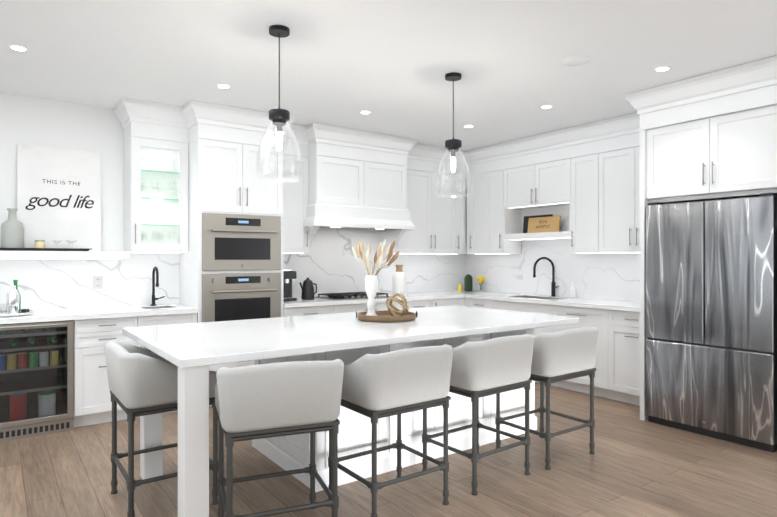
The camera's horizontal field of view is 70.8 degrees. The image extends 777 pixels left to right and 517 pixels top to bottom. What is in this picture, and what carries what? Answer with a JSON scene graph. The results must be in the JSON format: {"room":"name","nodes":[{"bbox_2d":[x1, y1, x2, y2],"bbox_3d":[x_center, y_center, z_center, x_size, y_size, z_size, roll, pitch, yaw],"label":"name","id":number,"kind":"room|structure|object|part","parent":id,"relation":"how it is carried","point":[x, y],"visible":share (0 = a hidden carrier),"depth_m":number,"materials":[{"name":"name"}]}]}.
{"room":"kitchen","nodes":[
{"label":"kitchen","id":0,"kind":"room"},
{"bbox_2d":[0,92,465,309],"bbox_3d":[-2.177,-0.015,5.375,8.200,2.750,0.114,0,0,-36],"label":"wall","id":1,"kind":"structure","parent":0,"point":[329,263],"depth_m":5.04,"materials":[{"name":"white paint"}]},
{"bbox_2d":[0,251,129,258],"bbox_3d":[-3.087,-0.029,4.481,1.718,0.066,0.300,0,0,-36],"label":"floating shelf","id":2,"kind":"object","parent":1,"relation":"attached to","point":[63,254],"visible":1,"depth_m":4.58,"materials":[{"name":"white wood"}]},
{"bbox_2d":[0,248,90,250],"bbox_3d":[-2.941,-0.075,4.549,0.833,0.024,0.190,0,0,-36],"label":"tray","id":3,"kind":"object","parent":2,"relation":"on","point":[42,249],"visible":1,"depth_m":4.50,"materials":[{"name":"black metal"}]},
{"bbox_2d":[0,208,23,247],"bbox_3d":[-3.068,-0.239,4.457,0.160,0.335,0.158,0,0,-36],"label":"vase","id":4,"kind":"object","parent":3,"relation":"on","point":[12,231],"visible":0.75,"depth_m":4.41,"materials":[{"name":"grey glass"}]},
{"bbox_2d":[35,240,44,247],"bbox_3d":[-2.914,-0.113,4.568,0.076,0.082,0.075,0,0,-36],"label":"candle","id":5,"kind":"object","parent":3,"relation":"on","point":[39,243],"visible":0.69,"depth_m":4.54,"materials":[{"name":"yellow wax"}]},
{"bbox_2d":[17,144,100,250],"bbox_3d":[-2.870,-0.515,4.776,0.625,0.905,0.068,0,0,-36],"label":"picture","id":6,"kind":"object","parent":2,"relation":"on","point":[36,165],"depth_m":4.76,"materials":[{"name":"canvas"}]},
{"bbox_2d":[25,195,93,209],"bbox_3d":[-2.857,-0.486,4.761,0.513,0.152,0.001,0,-4,-36],"label":"lettering","id":7,"kind":"object","parent":6,"relation":"attached to","point":[61,201],"visible":1,"depth_m":4.76,"materials":[{"name":"black paint"}]},
{"bbox_3d":[-2.854,-0.664,4.771,0.286,0.033,0.001,0,-1,-36],"label":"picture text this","id":8,"kind":"part","parent":6,"relation":"part of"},
{"bbox_2d":[93,276,102,288],"bbox_3d":[-2.640,0.217,4.965,0.080,0.115,0.008,0,0,-36],"label":"electrical outlet plate","id":9,"kind":"object","parent":1,"relation":"attached to","point":[97,282],"visible":1,"depth_m":4.96,"materials":[{"name":"white plastic"}]},
{"bbox_2d":[288,156,311,253],"bbox_3d":[-1.116,-0.570,5.857,0.415,1.020,0.328,0,0,-36],"label":"upper cabinet","id":10,"kind":"object","parent":1,"relation":"attached to","point":[299,237],"depth_m":5.77,"materials":[{"name":"white wood"}]},
{"bbox_2d":[303,155,415,253],"bbox_3d":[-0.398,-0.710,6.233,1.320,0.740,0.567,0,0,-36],"label":"range hood","id":11,"kind":"object","parent":1,"relation":"attached to","point":[339,193],"depth_m":6.01,"materials":[{"name":"white wood"}]},
{"bbox_2d":[380,172,435,253],"bbox_3d":[0.255,-0.570,6.849,0.590,1.020,0.332,0,0,-36],"label":"upper cabinet","id":12,"kind":"object","parent":1,"relation":"attached to","point":[422,241],"depth_m":6.77,"materials":[{"name":"white wood"}]},
{"bbox_2d":[114,56,776,175],"bbox_3d":[0.516,-1.235,4.630,4.467,0.305,4.237,0,0,-36],"label":"crown molding","id":13,"kind":"structure","parent":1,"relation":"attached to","point":[751,85],"depth_m":5.10,"materials":[{"name":"white wood"}]},
{"bbox_3d":[0.516,-1.234,4.630,4.467,0.305,4.237,0,0,-36],"label":"cab crown","id":14,"kind":"part","parent":13,"relation":"part of","materials":[{"name":"white wood"}]},
{"bbox_2d":[436,172,459,253],"bbox_3d":[0.606,-0.570,7.102,0.514,1.020,0.332,0,0,-36],"label":"upper cabinet","id":15,"kind":"object","parent":1,"relation":"attached to","point":[447,209],"depth_m":7.02,"materials":[{"name":"white wood"}]},
{"bbox_2d":[460,176,463,253],"bbox_3d":[0.818,-0.570,7.255,0.236,1.020,0.332,0,0,-36],"label":"upper cabinet","id":16,"kind":"object","parent":1,"relation":"attached to","point":[461,181],"depth_m":7.16,"materials":[{"name":"white wood"}]},
{"bbox_2d":[0,382,776,516],"bbox_3d":[0.460,1.391,1.719,8.200,0.060,9.130,0,0,-36],"label":"floor","id":17,"kind":"structure","parent":0,"point":[634,465],"depth_m":3.36,"materials":[{"name":"brown wood"}]},
{"bbox_2d":[0,320,73,441],"bbox_3d":[-2.903,0.926,4.372,0.612,0.868,0.655,0,0,-36],"label":"wine fridge","id":18,"kind":"object","parent":17,"relation":"on","point":[36,378],"visible":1,"depth_m":4.26,"materials":[{"name":"black"}]},
{"bbox_2d":[64,316,147,426],"bbox_3d":[-2.454,0.923,4.729,0.525,0.875,0.602,0,0,-36],"label":"base cabinet","id":19,"kind":"object","parent":17,"relation":"on","point":[92,396],"depth_m":4.43,"materials":[{"name":"white wood"}]},
{"bbox_2d":[0,304,195,323],"bbox_3d":[-2.769,0.465,4.484,2.197,0.040,0.633,0,0,-36],"label":"countertop","id":20,"kind":"structure","parent":19,"relation":"on","point":[177,309],"depth_m":4.51,"materials":[{"name":"white stone"}]},
{"bbox_2d":[0,310,34,316],"bbox_3d":[-3.013,0.433,4.312,0.376,0.022,0.374,0,0,-36],"label":"tray","id":21,"kind":"object","parent":20,"relation":"on","point":[18,313],"visible":0.62,"depth_m":4.23,"materials":[{"name":"silver metal"}]},
{"bbox_2d":[6,285,19,313],"bbox_3d":[-2.992,0.323,4.352,0.090,0.225,0.089,0,0,-36],"label":"shaker","id":22,"kind":"object","parent":21,"relation":"on","point":[12,298],"visible":0.96,"depth_m":4.32,"materials":[{"name":"glass"}]},
{"bbox_2d":[0,304,28,313],"bbox_3d":[-3.000,0.393,4.297,0.292,0.085,0.226,0,0,-36],"label":"glasses","id":23,"kind":"object","parent":21,"relation":"on","point":[22,310],"visible":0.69,"depth_m":4.24,"materials":[{"name":"clear glass"}]},
{"bbox_2d":[13,280,20,311],"bbox_3d":[-3.023,0.304,4.428,0.070,0.262,0.070,0,0,-36],"label":"bottle","id":24,"kind":"object","parent":21,"relation":"on","point":[15,282],"visible":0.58,"depth_m":4.42,"materials":[{"name":"green glass"}]},
{"bbox_2d":[151,266,164,305],"bbox_3d":[-2.148,0.259,5.128,0.129,0.371,0.190,0,0,-36],"label":"bar faucet","id":25,"kind":"object","parent":20,"relation":"on","point":[155,268],"visible":1,"depth_m":5.15,"materials":[{"name":"black metal"}]},
{"bbox_2d":[152,304,171,307],"bbox_3d":[-2.106,0.527,5.003,0.280,0.155,0.260,0,0,-36],"label":"sink","id":26,"kind":"object","parent":20,"relation":"in","point":[162,305],"depth_m":5.17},
{"bbox_2d":[104,340,217,516],"bbox_3d":[-1.286,0.914,3.092,0.516,0.893,0.586,0,0,-36],"label":"stool","id":27,"kind":"object","parent":17,"relation":"on","point":[142,382],"visible":0.75,"depth_m":2.84,"materials":[{"name":"grey fabric"}]},
{"bbox_2d":[148,312,195,412],"bbox_3d":[-2.113,0.923,4.975,0.554,0.875,0.602,0,0,-36],"label":"base cabinet","id":28,"kind":"object","parent":17,"relation":"on","point":[189,317],"depth_m":4.78,"materials":[{"name":"white wood"}]},
{"bbox_2d":[176,140,287,405],"bbox_3d":[-1.542,0.140,5.375,0.830,2.440,0.622,0,0,-36],"label":"tall cabinet","id":29,"kind":"object","parent":17,"relation":"on","point":[216,212],"depth_m":5.10,"materials":[{"name":"white wood"}]},
{"bbox_2d":[215,359,343,516],"bbox_3d":[-0.552,0.914,2.681,0.586,0.893,0.516,0,0,-22],"label":"stool","id":30,"kind":"object","parent":17,"relation":"on","point":[261,401],"visible":1,"depth_m":2.47,"materials":[{"name":"grey fabric"}]},
{"bbox_2d":[288,304,335,316],"bbox_3d":[-0.978,0.923,5.794,0.565,0.875,0.602,0,0,-36],"label":"base cabinet","id":31,"kind":"object","parent":17,"relation":"on","point":[328,308],"depth_m":5.57,"materials":[{"name":"white wood"}]},
{"bbox_2d":[288,290,467,307],"bbox_3d":[0.037,0.464,6.508,3.051,0.040,0.633,0,0,-36],"label":"countertop","id":32,"kind":"structure","parent":31,"relation":"on","point":[317,302],"depth_m":6.05,"materials":[{"name":"white stone"}]},
{"bbox_2d":[283,269,296,300],"bbox_3d":[-1.117,0.281,5.803,0.180,0.325,0.280,0,0,-36],"label":"coffee machine","id":33,"kind":"object","parent":32,"relation":"on","point":[289,276],"visible":0.58,"depth_m":5.74,"materials":[{"name":"black plastic"}]},
{"bbox_2d":[299,278,316,299],"bbox_3d":[-0.871,0.325,5.931,0.216,0.238,0.144,0,0,-36],"label":"kettle","id":34,"kind":"object","parent":32,"relation":"on","point":[307,288],"visible":1,"depth_m":5.88,"materials":[{"name":"black plastic"}]},
{"bbox_2d":[315,292,390,299],"bbox_3d":[-0.393,0.422,6.226,0.760,0.044,0.500,0,0,-36],"label":"cooktop","id":35,"kind":"object","parent":32,"relation":"in","point":[347,296],"visible":0.77,"depth_m":6.09,"materials":[{"name":"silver metal"}]},
{"bbox_2d":[464,274,472,290],"bbox_3d":[1.081,0.329,7.388,0.110,0.228,0.110,0,0,-36],"label":"vase","id":36,"kind":"object","parent":32,"relation":"on","point":[468,282],"visible":1,"depth_m":7.34,"materials":[{"name":"green"}]},
{"bbox_2d":[477,276,484,289],"bbox_3d":[1.228,0.338,7.299,0.137,0.212,0.128,0,0,-36],"label":"flowers","id":37,"kind":"object","parent":32,"relation":"on","point":[481,279],"visible":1,"depth_m":7.27,"materials":[{"name":"yellow plant"}]},
{"bbox_2d":[129,325,558,516],"bbox_3d":[-0.143,0.921,3.764,2.814,0.879,1.314,0,0,-36],"label":"kitchen island","id":38,"kind":"object","parent":17,"relation":"on","point":[290,452],"depth_m":3.38,"materials":[{"name":"wood"}]},
{"bbox_2d":[123,305,578,368],"bbox_3d":[-0.137,0.460,3.760,2.860,0.040,1.340,0,0,-36],"label":"island countertop","id":39,"kind":"structure","parent":38,"relation":"on","point":[191,345],"depth_m":3.29,"materials":[{"name":"white stone"}]},
{"bbox_2d":[356,310,417,321],"bbox_3d":[-0.013,0.408,3.948,0.422,0.060,0.422,0,0,-36],"label":"tray","id":40,"kind":"object","parent":39,"relation":"on","point":[383,316],"visible":0.92,"depth_m":3.80,"materials":[{"name":"brown wood"}]},
{"bbox_2d":[352,239,399,315],"bbox_3d":[-0.084,0.142,3.992,0.398,0.569,0.290,0,0,-36],"label":"vase","id":41,"kind":"object","parent":40,"relation":"on","point":[371,282],"visible":0.98,"depth_m":3.95,"materials":[{"name":"white ceramic"}]},
{"bbox_2d":[386,293,408,315],"bbox_3d":[0.064,0.337,3.917,0.178,0.178,0.178,0,0,-36],"label":"orb","id":42,"kind":"object","parent":40,"relation":"on","point":[402,301],"visible":0.9,"depth_m":3.88,"materials":[{"name":"brown wood"}]},
{"bbox_2d":[392,265,406,296],"bbox_3d":[0.126,0.259,6.354,0.170,0.370,0.170,0,0,-36],"label":"bottle","id":43,"kind":"object","parent":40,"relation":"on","point":[399,280],"visible":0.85,"depth_m":6.29,"materials":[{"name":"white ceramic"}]},
{"bbox_2d":[336,301,402,312],"bbox_3d":[-0.384,0.923,6.222,0.900,0.875,0.602,0,0,-36],"label":"base cabinet","id":44,"kind":"object","parent":17,"relation":"on","point":[340,308],"depth_m":5.90,"materials":[{"name":"white wood"}]},
{"bbox_2d":[328,344,452,516],"bbox_3d":[0.005,0.914,3.051,0.586,0.893,0.516,0,0,-36],"label":"stool","id":45,"kind":"object","parent":17,"relation":"on","point":[376,387],"visible":0.81,"depth_m":2.84,"materials":[{"name":"grey fabric"}]},
{"bbox_2d":[407,300,435,307],"bbox_3d":[0.188,0.923,6.635,0.510,0.875,0.602,0,0,-36],"label":"base cabinet","id":46,"kind":"object","parent":17,"relation":"on","point":[411,303],"depth_m":6.40,"materials":[{"name":"white wood"}]},
{"bbox_2d":[436,296,467,306],"bbox_3d":[0.569,0.922,6.909,0.550,0.875,0.602,0,0,-36],"label":"base cabinet","id":47,"kind":"object","parent":17,"relation":"on","point":[463,301],"depth_m":6.71,"materials":[{"name":"white wood"}]},
{"bbox_2d":[422,334,533,495],"bbox_3d":[0.567,0.914,3.462,0.586,0.893,0.529,0,0,-36],"label":"stool","id":48,"kind":"object","parent":17,"relation":"on","point":[488,367],"visible":0.92,"depth_m":3.23,"materials":[{"name":"grey fabric"}]},
{"bbox_2d":[468,300,491,308],"bbox_3d":[1.372,0.923,6.747,0.602,0.875,0.440,0,0,-36],"label":"base cabinet","id":49,"kind":"object","parent":17,"relation":"on","point":[487,304],"depth_m":6.59,"materials":[{"name":"white wood"}]},
{"bbox_2d":[492,300,543,382],"bbox_3d":[1.726,0.923,6.256,0.602,0.875,0.890,0,0,-36],"label":"base cabinet","id":50,"kind":"object","parent":17,"relation":"on","point":[509,305],"depth_m":6.11,"materials":[{"name":"white wood"}]},
{"bbox_2d":[495,327,597,469],"bbox_3d":[1.106,0.914,3.833,0.586,0.893,0.516,0,0,-36],"label":"stool","id":51,"kind":"object","parent":17,"relation":"on","point":[562,355],"visible":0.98,"depth_m":3.61,"materials":[{"name":"grey fabric"}]},
{"bbox_2d":[544,304,599,396],"bbox_3d":[2.147,0.923,5.672,0.602,0.875,0.789,0,0,-36],"label":"base cabinet","id":52,"kind":"object","parent":17,"relation":"on","point":[588,317],"depth_m":5.50,"materials":[{"name":"white wood"}]},
{"bbox_2d":[600,308,646,411],"bbox_3d":[2.473,0.923,5.220,0.602,0.875,0.564,0,0,-36],"label":"base cabinet","id":53,"kind":"object","parent":17,"relation":"on","point":[623,338],"depth_m":5.11,"materials":[{"name":"white wood"}]},
{"bbox_2d":[468,292,645,311],"bbox_3d":[1.915,0.464,5.970,0.634,0.040,2.435,0,0,-36],"label":"countertop","id":54,"kind":"structure","parent":53,"relation":"on","point":[616,305],"depth_m":5.65,"materials":[{"name":"white stone"}]},
{"bbox_2d":[533,257,558,296],"bbox_3d":[1.840,0.212,6.331,0.276,0.463,0.205,0,0,-36],"label":"faucet","id":55,"kind":"object","parent":54,"relation":"on","point":[553,287],"visible":1,"depth_m":6.38,"materials":[{"name":"black metal"}]},
{"bbox_2d":[532,296,571,299],"bbox_3d":[1.714,0.547,6.279,0.370,0.195,0.660,0,0,-36],"label":"sink","id":56,"kind":"object","parent":54,"relation":"in","point":[533,297],"depth_m":6.30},
{"bbox_2d":[570,282,575,297],"bbox_3d":[2.077,0.355,6.158,0.066,0.176,0.062,0,0,-36],"label":"soap dispenser","id":57,"kind":"object","parent":54,"relation":"on","point":[572,291],"visible":1,"depth_m":6.14,"materials":[{"name":"white plastic"}]},
{"bbox_2d":[646,193,776,451],"bbox_3d":[2.794,0.449,4.456,0.951,1.822,0.920,0,0,-36],"label":"fridge","id":58,"kind":"object","parent":17,"relation":"on","point":[711,318],"visible":0.98,"depth_m":4.12,"materials":[{"name":"silver metal"}]},
{"bbox_2d":[0,0,776,150],"bbox_3d":[0.460,-1.419,1.718,8.200,0.060,9.130,0,0,-36],"label":"ceiling","id":59,"kind":"structure","parent":0,"point":[388,64],"depth_m":3.74,"materials":[{"name":"white paint"}]},
{"bbox_2d":[9,45,27,50],"bbox_3d":[-2.436,-1.387,3.598,0.099,0.005,0.107,0,0,-36],"label":"recessed light","id":60,"kind":"object","parent":59,"relation":"in","point":[15,47],"depth_m":3.60,"materials":[{"name":"white plastic"}]},
{"bbox_2d":[217,84,229,88],"bbox_3d":[-1.326,-1.387,4.395,0.098,0.005,0.106,0,0,-36],"label":"recessed light","id":61,"kind":"object","parent":59,"relation":"in","point":[224,86],"depth_m":4.40,"materials":[{"name":"white plastic"}]},
{"bbox_2d":[256,25,301,182],"bbox_3d":[-0.661,-0.931,3.308,0.276,0.916,0.276,0,0,-36],"label":"pendant light","id":62,"kind":"object","parent":59,"relation":"hanging from","point":[279,118],"visible":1,"depth_m":3.29,"materials":[{"name":"clear glass"}]},
{"bbox_2d":[435,72,471,197],"bbox_3d":[0.490,-0.932,4.138,0.276,0.916,0.276,0,0,-36],"label":"pendant light","id":63,"kind":"object","parent":59,"relation":"hanging from","point":[452,145],"visible":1,"depth_m":4.11,"materials":[{"name":"clear glass"}]},
{"bbox_2d":[541,105,551,108],"bbox_3d":[1.446,-1.388,4.991,0.106,0.005,0.106,0,0,-36],"label":"recessed light","id":64,"kind":"object","parent":59,"relation":"in","point":[545,106],"depth_m":4.98,"materials":[{"name":"white plastic"}]},
{"bbox_2d":[560,55,591,65],"bbox_3d":[1.312,-1.387,3.825,0.208,0.005,0.205,0,0,-36],"label":"recessed light","id":65,"kind":"object","parent":59,"relation":"in","point":[575,60],"depth_m":3.83,"materials":[{"name":"white plastic"}]},
{"bbox_2d":[655,66,670,71],"bbox_3d":[2.004,-1.387,3.993,0.110,0.005,0.102,0,0,-36],"label":"recessed light","id":66,"kind":"object","parent":59,"relation":"in","point":[664,68],"depth_m":3.98,"materials":[{"name":"white plastic"}]},
{"bbox_2d":[466,104,776,301],"bbox_3d":[3.739,-0.015,4.083,0.114,2.750,9.130,0,0,-36],"label":"wall","id":67,"kind":"structure","parent":0,"point":[610,276],"depth_m":6.39,"materials":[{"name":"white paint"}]},
{"bbox_2d":[464,176,479,253],"bbox_3d":[1.280,-0.570,7.104,0.332,1.020,0.407,0,0,-36],"label":"upper cabinet","id":68,"kind":"object","parent":67,"relation":"attached to","point":[471,202],"depth_m":7.09,"materials":[{"name":"white wood"}]},
{"bbox_2d":[480,172,523,253],"bbox_3d":[1.430,-0.570,6.893,0.328,1.020,0.349,0,0,-36],"label":"upper cabinet","id":69,"kind":"object","parent":67,"relation":"attached to","point":[501,228],"depth_m":6.78,"materials":[{"name":"white wood"}]},
{"bbox_2d":[504,160,571,211],"bbox_3d":[1.813,-0.848,6.362,0.328,0.464,0.960,0,0,-36],"label":"upper cabinet","id":70,"kind":"object","parent":67,"relation":"attached to","point":[537,185],"depth_m":6.24,"materials":[{"name":"white wood"}]},
{"bbox_2d":[523,214,560,232],"bbox_3d":[1.806,-0.407,6.474,0.099,0.220,0.570,0,0,-36],"label":"sign","id":71,"kind":"object","parent":70,"relation":"in","point":[541,223],"visible":0.98,"depth_m":6.43,"materials":[{"name":"brown wood"}]},
{"bbox_2d":[568,156,591,252],"bbox_3d":[2.208,-0.570,5.815,0.328,1.020,0.390,0,0,-36],"label":"upper cabinet","id":72,"kind":"object","parent":67,"relation":"attached to","point":[580,210],"depth_m":5.78,"materials":[{"name":"white wood"}]},
{"bbox_2d":[592,148,651,255],"bbox_3d":[2.499,-0.570,5.411,0.328,1.020,0.844,0,0,-36],"label":"upper cabinet","id":73,"kind":"object","parent":67,"relation":"attached to","point":[619,205],"depth_m":5.43,"materials":[{"name":"white wood"}]},
{"bbox_2d":[644,105,776,203],"bbox_3d":[2.830,-0.790,4.457,0.908,0.579,1.000,0,0,-36],"label":"upper cabinet","id":74,"kind":"object","parent":67,"relation":"attached to","point":[721,157],"depth_m":4.17,"materials":[{"name":"white wood"}]}
]}

